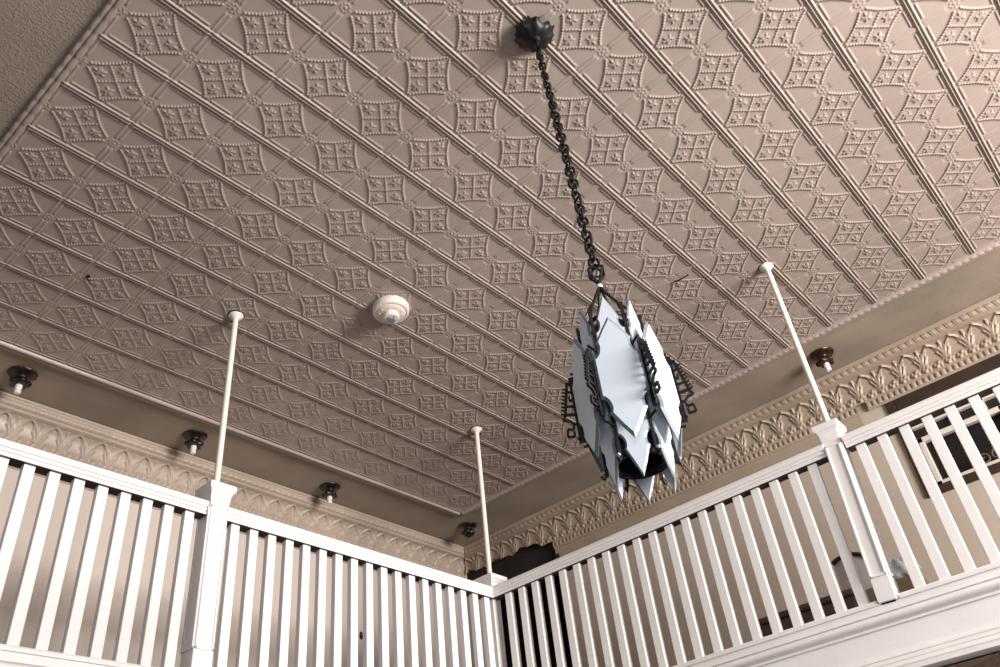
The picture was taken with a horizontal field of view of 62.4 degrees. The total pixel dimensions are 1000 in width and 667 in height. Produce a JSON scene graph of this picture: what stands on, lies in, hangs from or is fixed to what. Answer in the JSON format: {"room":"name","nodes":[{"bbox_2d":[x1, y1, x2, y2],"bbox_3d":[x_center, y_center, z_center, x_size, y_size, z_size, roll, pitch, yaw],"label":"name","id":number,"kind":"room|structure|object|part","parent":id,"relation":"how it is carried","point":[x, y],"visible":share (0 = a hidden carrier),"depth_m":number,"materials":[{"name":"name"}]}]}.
{"room":"hotel lobby","nodes":[
{"label":"hotel lobby","id":0,"kind":"room"},
{"bbox_2d":[0,468,486,666],"bbox_3d":[-2.863,2.609,4.374,0.132,4.953,8.903,-32,-44,29],"label":"wall","id":1,"kind":"structure","parent":0,"point":[11,476],"depth_m":5.73,"materials":[{"name":"paint"}]},
{"bbox_2d":[0,390,464,594],"bbox_3d":[-2.461,1.094,6.153,0.158,0.432,6.527,-32,-44,29],"label":"crown molding","id":2,"kind":"structure","parent":1,"relation":"attached to","point":[23,421],"depth_m":6.34,"materials":[{"name":"paint"}]},
{"bbox_2d":[0,0,999,546],"bbox_3d":[-0.309,-1.323,3.737,7.646,0.051,8.362,-32,-44,29],"label":"ceiling","id":3,"kind":"structure","parent":0,"point":[294,167],"depth_m":4.59,"materials":[{"name":"paint"}]},
{"bbox_2d":[7,365,37,394],"bbox_3d":[-3.064,0.317,5.267,0.175,0.157,0.180,-32,-44,29],"label":"ceiling light","id":4,"kind":"object","parent":3,"relation":"attached to","point":[21,377],"visible":1,"depth_m":5.26,"materials":[{"name":"brown metal"}]},
{"bbox_2d":[13,384,22,394],"bbox_3d":[-3.060,0.353,5.239,0.044,0.064,0.044,-32,-44,29],"label":"bulb","id":5,"kind":"object","parent":4,"relation":"attached to","point":[18,388],"depth_m":5.23,"materials":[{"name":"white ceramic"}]},
{"bbox_2d":[0,0,125,159],"bbox_3d":[-0.814,-1.863,2.915,7.095,0.027,0.050,-32,-44,29],"label":"trim","id":6,"kind":"structure","parent":3,"relation":"attached to","point":[111,7],"depth_m":3.64,"materials":[{"name":"paint"}]},
{"bbox_2d":[182,429,207,454],"bbox_3d":[-2.246,0.813,6.057,0.175,0.157,0.180,-32,-44,29],"label":"ceiling light","id":7,"kind":"object","parent":3,"relation":"attached to","point":[195,438],"visible":1,"depth_m":6.04,"materials":[{"name":"brown metal"}]},
{"bbox_2d":[190,445,196,454],"bbox_3d":[-2.241,0.850,6.029,0.044,0.064,0.044,-32,-44,29],"label":"bulb","id":8,"kind":"object","parent":7,"relation":"attached to","point":[193,448],"depth_m":6.02,"materials":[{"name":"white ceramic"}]},
{"bbox_2d":[0,339,459,515],"bbox_3d":[-1.944,0.730,6.105,0.082,0.035,4.686,-32,-44,29],"label":"trim","id":9,"kind":"structure","parent":3,"relation":"attached to","point":[5,345],"depth_m":5.91,"materials":[{"name":"paint"}]},
{"bbox_2d":[319,482,339,503],"bbox_3d":[-1.424,1.351,6.900,0.175,0.157,0.180,-32,-44,29],"label":"ceiling light","id":10,"kind":"object","parent":3,"relation":"attached to","point":[329,489],"visible":1,"depth_m":6.88,"materials":[{"name":"brown metal"}]},
{"bbox_2d":[327,496,331,503],"bbox_3d":[-1.419,1.387,6.872,0.044,0.064,0.044,-32,-44,29],"label":"bulb","id":11,"kind":"object","parent":10,"relation":"attached to","point":[329,498],"depth_m":6.86,"materials":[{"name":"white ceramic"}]},
{"bbox_2d":[372,295,408,323],"bbox_3d":[-0.676,-0.124,5.120,0.228,0.120,0.228,-32,-44,29],"label":"smoke detector","id":12,"kind":"object","parent":3,"relation":"attached to","point":[388,309],"visible":1,"depth_m":5.07,"materials":[{"name":"beige plastic"}]},
{"bbox_2d":[458,521,476,537],"bbox_3d":[-0.301,1.869,7.799,0.175,0.122,0.180,-32,-44,29],"label":"ceiling light","id":13,"kind":"object","parent":3,"relation":"attached to","point":[468,527],"visible":1,"depth_m":7.78,"materials":[{"name":"brown metal"}]},
{"bbox_2d":[514,15,696,502],"bbox_3d":[0.300,-0.463,3.047,0.368,2.303,0.419,-32,-44,29],"label":"pendant lantern","id":14,"kind":"object","parent":3,"relation":"hanging from","point":[629,411],"visible":1,"depth_m":2.46,"materials":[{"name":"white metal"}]},
{"bbox_3d":[0.248,-0.770,3.282,0.059,1.387,0.047,-24,-40,21],"label":"chain","id":15,"kind":"part","parent":14,"relation":"part of","materials":[{"name":"black metal"}]},
{"bbox_3d":[0.259,0.184,2.504,0.015,0.436,0.143,6,-39,-17],"label":"glass panel","id":16,"kind":"part","parent":14,"relation":"part of","materials":[{"name":"white glass"}]},
{"bbox_3d":[0.299,0.180,2.522,0.085,0.653,0.054,-32,-44,29],"label":"glass panel","id":17,"kind":"part","parent":14,"relation":"part of","materials":[{"name":"white glass"}]},
{"bbox_3d":[0.289,0.260,2.609,0.015,0.436,0.144,-33,-44,30],"label":"glass panel","id":18,"kind":"part","parent":14,"relation":"part of","materials":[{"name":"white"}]},
{"bbox_3d":[0.356,0.120,2.438,0.144,0.436,0.015,-13,-37,7],"label":"glass panel","id":19,"kind":"part","parent":14,"relation":"part of","materials":[{"name":"white glass"}]},
{"bbox_3d":[0.319,0.232,2.594,0.011,0.653,0.097,-33,-44,30],"label":"glass panel","id":20,"kind":"part","parent":14,"relation":"part of","materials":[{"name":"white glass"}]},
{"bbox_3d":[0.365,0.137,2.477,0.087,0.653,0.051,-32,-44,29],"label":"glass panel","id":21,"kind":"part","parent":14,"relation":"part of","materials":[{"name":"white glass"}]},
{"bbox_3d":[0.406,0.241,2.620,0.097,0.653,0.011,-13,-37,7],"label":"glass panel","id":22,"kind":"part","parent":14,"relation":"part of","materials":[{"name":"white glass"}]},
{"bbox_3d":[0.451,0.146,2.504,0.011,0.653,0.097,-33,-44,30],"label":"glass panel","id":23,"kind":"part","parent":14,"relation":"part of","materials":[{"name":"white glass"}]},
{"bbox_3d":[0.483,0.133,2.476,0.015,0.436,0.144,-33,-44,30],"label":"glass panel","id":24,"kind":"part","parent":14,"relation":"part of","materials":[{"name":"white glass"}]},
{"bbox_3d":[0.472,0.198,2.575,0.011,0.653,0.097,6,-39,-17],"label":"glass panel","id":25,"kind":"part","parent":14,"relation":"part of","materials":[{"name":"white glass"}]},
{"bbox_3d":[0.513,0.210,2.582,0.015,0.436,0.144,6,-39,-17],"label":"glass panel","id":26,"kind":"part","parent":14,"relation":"part of","materials":[{"name":"white glass"}]},
{"bbox_2d":[462,240,999,514],"bbox_3d":[2.296,0.002,5.880,7.095,0.034,0.079,-32,-44,29],"label":"trim","id":27,"kind":"structure","parent":3,"relation":"attached to","point":[996,245],"depth_m":5.93,"materials":[{"name":"paint"}]},
{"bbox_2d":[810,347,833,371],"bbox_3d":[2.388,0.209,6.060,0.175,0.157,0.180,-32,-44,29],"label":"ceiling light","id":28,"kind":"object","parent":3,"relation":"attached to","point":[822,356],"visible":1,"depth_m":6.05,"materials":[{"name":"brown metal"}]},
{"bbox_2d":[823,362,831,371],"bbox_3d":[2.393,0.246,6.032,0.044,0.064,0.044,-32,-44,29],"label":"socket","id":29,"kind":"object","parent":28,"relation":"attached to","point":[826,365],"depth_m":6.02,"materials":[{"name":"white ceramic"}]},
{"bbox_2d":[466,402,999,666],"bbox_3d":[3.238,2.747,5.599,7.989,4.953,1.650,-32,-44,29],"label":"wall","id":30,"kind":"structure","parent":0,"point":[983,503],"depth_m":6.27,"materials":[{"name":"beige paint"}]},
{"bbox_2d":[467,542,555,580],"bbox_3d":[0.112,2.243,7.950,1.158,0.233,0.013,-32,-44,29],"label":"trim","id":31,"kind":"structure","parent":30,"relation":"attached to","point":[533,556],"depth_m":7.88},
{"bbox_2d":[555,553,572,666],"bbox_3d":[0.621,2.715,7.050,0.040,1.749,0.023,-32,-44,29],"label":"door","id":32,"kind":"structure","parent":30,"relation":"in","point":[557,554],"depth_m":7.30,"materials":[{"name":"brown wood"}]},
{"bbox_2d":[464,292,999,574],"bbox_3d":[2.236,0.733,6.485,7.131,0.432,0.158,-32,-44,29],"label":"crown molding","id":33,"kind":"structure","parent":30,"relation":"attached to","point":[779,429],"depth_m":6.58,"materials":[{"name":"brown paint"}]},
{"bbox_2d":[885,353,999,497],"bbox_3d":[3.507,0.481,5.525,1.577,0.766,0.152,-32,-44,29],"label":"window","id":34,"kind":"structure","parent":30,"relation":"in","point":[991,403],"depth_m":5.76,"materials":[{"name":"black glass"}]},
{"bbox_3d":[3.564,0.566,5.443,1.492,0.376,0.046,-32,-44,29],"label":"sash","id":35,"kind":"part","parent":34,"relation":"part of","materials":[{"name":"beige paint"}]},
{"bbox_2d":[980,448,997,462],"bbox_3d":[3.311,0.809,5.477,0.280,0.125,0.013,-32,-44,29],"label":"scroll","id":36,"kind":"object","parent":34,"relation":"on","point":[992,454],"visible":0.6,"depth_m":5.51,"materials":[{"name":"brown metal"}]},
{"bbox_2d":[941,651,999,666],"bbox_3d":[-0.074,0.572,2.417,7.791,0.320,8.507,-32,-44,29],"label":"floor","id":37,"kind":"structure","parent":0,"point":[996,651],"depth_m":3.67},
{"bbox_2d":[0,650,110,666],"bbox_3d":[-2.198,1.221,2.912,0.056,0.333,6.831,-32,-44,29],"label":"trim","id":38,"kind":"structure","parent":37,"relation":"attached to","point":[7,659],"depth_m":3.31,"materials":[{"name":"white paint"}]},
{"bbox_2d":[0,438,208,666],"bbox_3d":[-2.578,0.577,2.990,0.099,0.878,3.274,-32,-44,29],"label":"balcony railing","id":39,"kind":"object","parent":37,"relation":"on","point":[29,460],"visible":1,"depth_m":3.70,"materials":[{"name":"white paint"}]},
{"bbox_3d":[-2.534,0.914,2.732,0.066,0.023,3.274,-32,-44,29],"label":"rail","id":40,"kind":"part","parent":39,"relation":"part of","materials":[{"name":"white paint"}]},
{"bbox_3d":[-2.619,0.261,3.232,0.099,0.079,3.274,-32,-44,29],"label":"rail","id":41,"kind":"part","parent":39,"relation":"part of","materials":[{"name":"white paint"}]},
{"bbox_2d":[180,479,236,666],"bbox_3d":[-1.458,1.204,4.095,0.155,0.982,0.155,-32,-44,29],"label":"newel post","id":42,"kind":"object","parent":37,"relation":"on","point":[198,639],"visible":0.89,"depth_m":4.05,"materials":[{"name":"white paint"}]},
{"bbox_3d":[-1.493,1.190,4.055,0.098,0.726,0.010,-32,-44,29],"label":"panel moulding","id":43,"kind":"part","parent":42,"relation":"part of","materials":[{"name":"white paint"}]},
{"bbox_3d":[-1.416,1.186,4.063,0.010,0.726,0.098,-32,-44,29],"label":"panel moulding","id":44,"kind":"part","parent":42,"relation":"part of","materials":[{"name":"white paint"}]},
{"bbox_2d":[214,310,244,481],"bbox_3d":[-1.562,0.346,4.722,0.104,1.158,0.104,-32,-44,29],"label":"support rod","id":45,"kind":"object","parent":42,"relation":"on","point":[235,316],"visible":0.98,"depth_m":4.72,"materials":[{"name":"beige paint"}]},
{"bbox_2d":[214,507,495,666],"bbox_3d":[-0.721,1.688,4.762,0.099,0.878,2.096,-32,-44,29],"label":"balcony railing","id":46,"kind":"object","parent":37,"relation":"on","point":[255,526],"visible":0.98,"depth_m":4.64,"materials":[{"name":"white paint"}]},
{"bbox_3d":[-0.763,1.373,5.003,0.099,0.079,2.096,-32,-44,29],"label":"rail","id":47,"kind":"part","parent":46,"relation":"part of","materials":[{"name":"white paint"}]},
{"bbox_2d":[473,572,506,666],"bbox_3d":[-0.020,2.094,5.494,0.171,0.969,0.171,-32,-44,29],"label":"newel post","id":48,"kind":"object","parent":37,"relation":"on","point":[491,579],"visible":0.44,"depth_m":5.57,"materials":[{"name":"white paint"}]},
{"bbox_2d":[470,426,491,573],"bbox_3d":[-0.126,1.214,6.093,0.119,1.172,0.116,-32,-44,29],"label":"support rod","id":49,"kind":"object","parent":48,"relation":"on","point":[476,430],"visible":0.97,"depth_m":6.11,"materials":[{"name":"beige paint"}]},
{"bbox_2d":[492,444,878,666],"bbox_3d":[0.911,1.530,4.836,2.455,0.878,0.099,-32,-44,29],"label":"balcony railing","id":50,"kind":"object","parent":37,"relation":"on","point":[810,460],"visible":1,"depth_m":4.71,"materials":[{"name":"white paint"}]},
{"bbox_3d":[0.870,1.215,5.077,2.455,0.079,0.099,-32,-44,29],"label":"rail","id":51,"kind":"part","parent":50,"relation":"part of","materials":[{"name":"white paint"}]},
{"bbox_3d":[0.943,1.876,4.585,2.422,0.023,0.066,-32,-44,29],"label":"rail","id":52,"kind":"part","parent":50,"relation":"part of","materials":[{"name":"white paint"}]},
{"bbox_2d":[758,588,857,636],"bbox_3d":[1.858,1.745,4.792,0.624,0.297,0.297,-32,-44,29],"label":"storage bench","id":53,"kind":"object","parent":37,"relation":"on","point":[848,595],"visible":0.12,"depth_m":4.75,"materials":[{"name":"brown wood"}]},
{"bbox_2d":[688,567,999,666],"bbox_3d":[2.266,1.172,3.612,6.039,0.333,0.056,-32,-44,29],"label":"trim","id":54,"kind":"structure","parent":37,"relation":"attached to","point":[957,621],"depth_m":3.86,"materials":[{"name":"white paint"}]},
{"bbox_2d":[831,552,872,590],"bbox_3d":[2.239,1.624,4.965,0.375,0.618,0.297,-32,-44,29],"label":"armchair","id":55,"kind":"object","parent":37,"relation":"on","point":[843,579],"visible":0.16,"depth_m":5.04,"materials":[{"name":"grey fabric"}]},
{"bbox_2d":[811,418,899,604],"bbox_3d":[1.853,0.898,4.255,0.150,0.990,0.142,-32,-44,29],"label":"newel post","id":56,"kind":"object","parent":37,"relation":"on","point":[872,549],"visible":0.96,"depth_m":4.21,"materials":[{"name":"white paint"}]},
{"bbox_2d":[758,261,829,421],"bbox_3d":[1.745,0.032,4.876,0.104,1.162,0.104,-32,-44,29],"label":"support rod","id":57,"kind":"object","parent":56,"relation":"on","point":[766,267],"visible":0.95,"depth_m":4.87,"materials":[{"name":"beige paint"}]},
{"bbox_3d":[1.813,0.889,4.228,0.084,0.726,0.010,-31,-43,30],"label":"panel moulding","id":58,"kind":"part","parent":56,"relation":"part of","materials":[{"name":"white paint"}]},
{"bbox_3d":[1.881,0.887,4.234,0.010,0.726,0.084,-31,-43,30],"label":"panel moulding","id":59,"kind":"part","parent":56,"relation":"part of","materials":[{"name":"white paint"}]},
{"bbox_2d":[866,576,928,602],"bbox_3d":[2.208,1.510,4.521,0.323,0.267,0.198,-32,-44,29],"label":"carton","id":60,"kind":"object","parent":37,"relation":"on","point":[904,584],"visible":0.2,"depth_m":4.49,"materials":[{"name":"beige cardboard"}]},
{"bbox_2d":[890,557,921,579],"bbox_3d":[2.239,1.313,4.593,0.202,0.126,0.154,-32,-44,29],"label":"plastic bag","id":61,"kind":"object","parent":60,"relation":"on","point":[900,571],"visible":0.34,"depth_m":4.54,"materials":[{"name":"white plastic"}]},
{"bbox_2d":[841,367,999,597],"bbox_3d":[2.798,0.342,3.604,2.488,0.878,0.099,-32,-44,29],"label":"balcony railing","id":62,"kind":"object","parent":37,"relation":"on","point":[971,391],"visible":1,"depth_m":4.05,"materials":[{"name":"white paint"}]},
{"bbox_3d":[2.769,0.019,3.837,2.455,0.079,0.099,-32,-44,29],"label":"rail","id":63,"kind":"part","parent":62,"relation":"part of","materials":[{"name":"white paint"}]},
{"bbox_3d":[2.842,0.679,3.346,2.488,0.023,0.066,-32,-44,29],"label":"rail","id":64,"kind":"part","parent":62,"relation":"part of","materials":[{"name":"white paint"}]},
{"bbox_2d":[947,652,999,666],"bbox_3d":[2.707,1.728,4.127,5.610,0.010,1.650,-32,-44,29],"label":"ceiling","id":65,"kind":"structure","parent":0,"point":[993,660],"depth_m":3.71,"materials":[{"name":"paint"}]}
]}

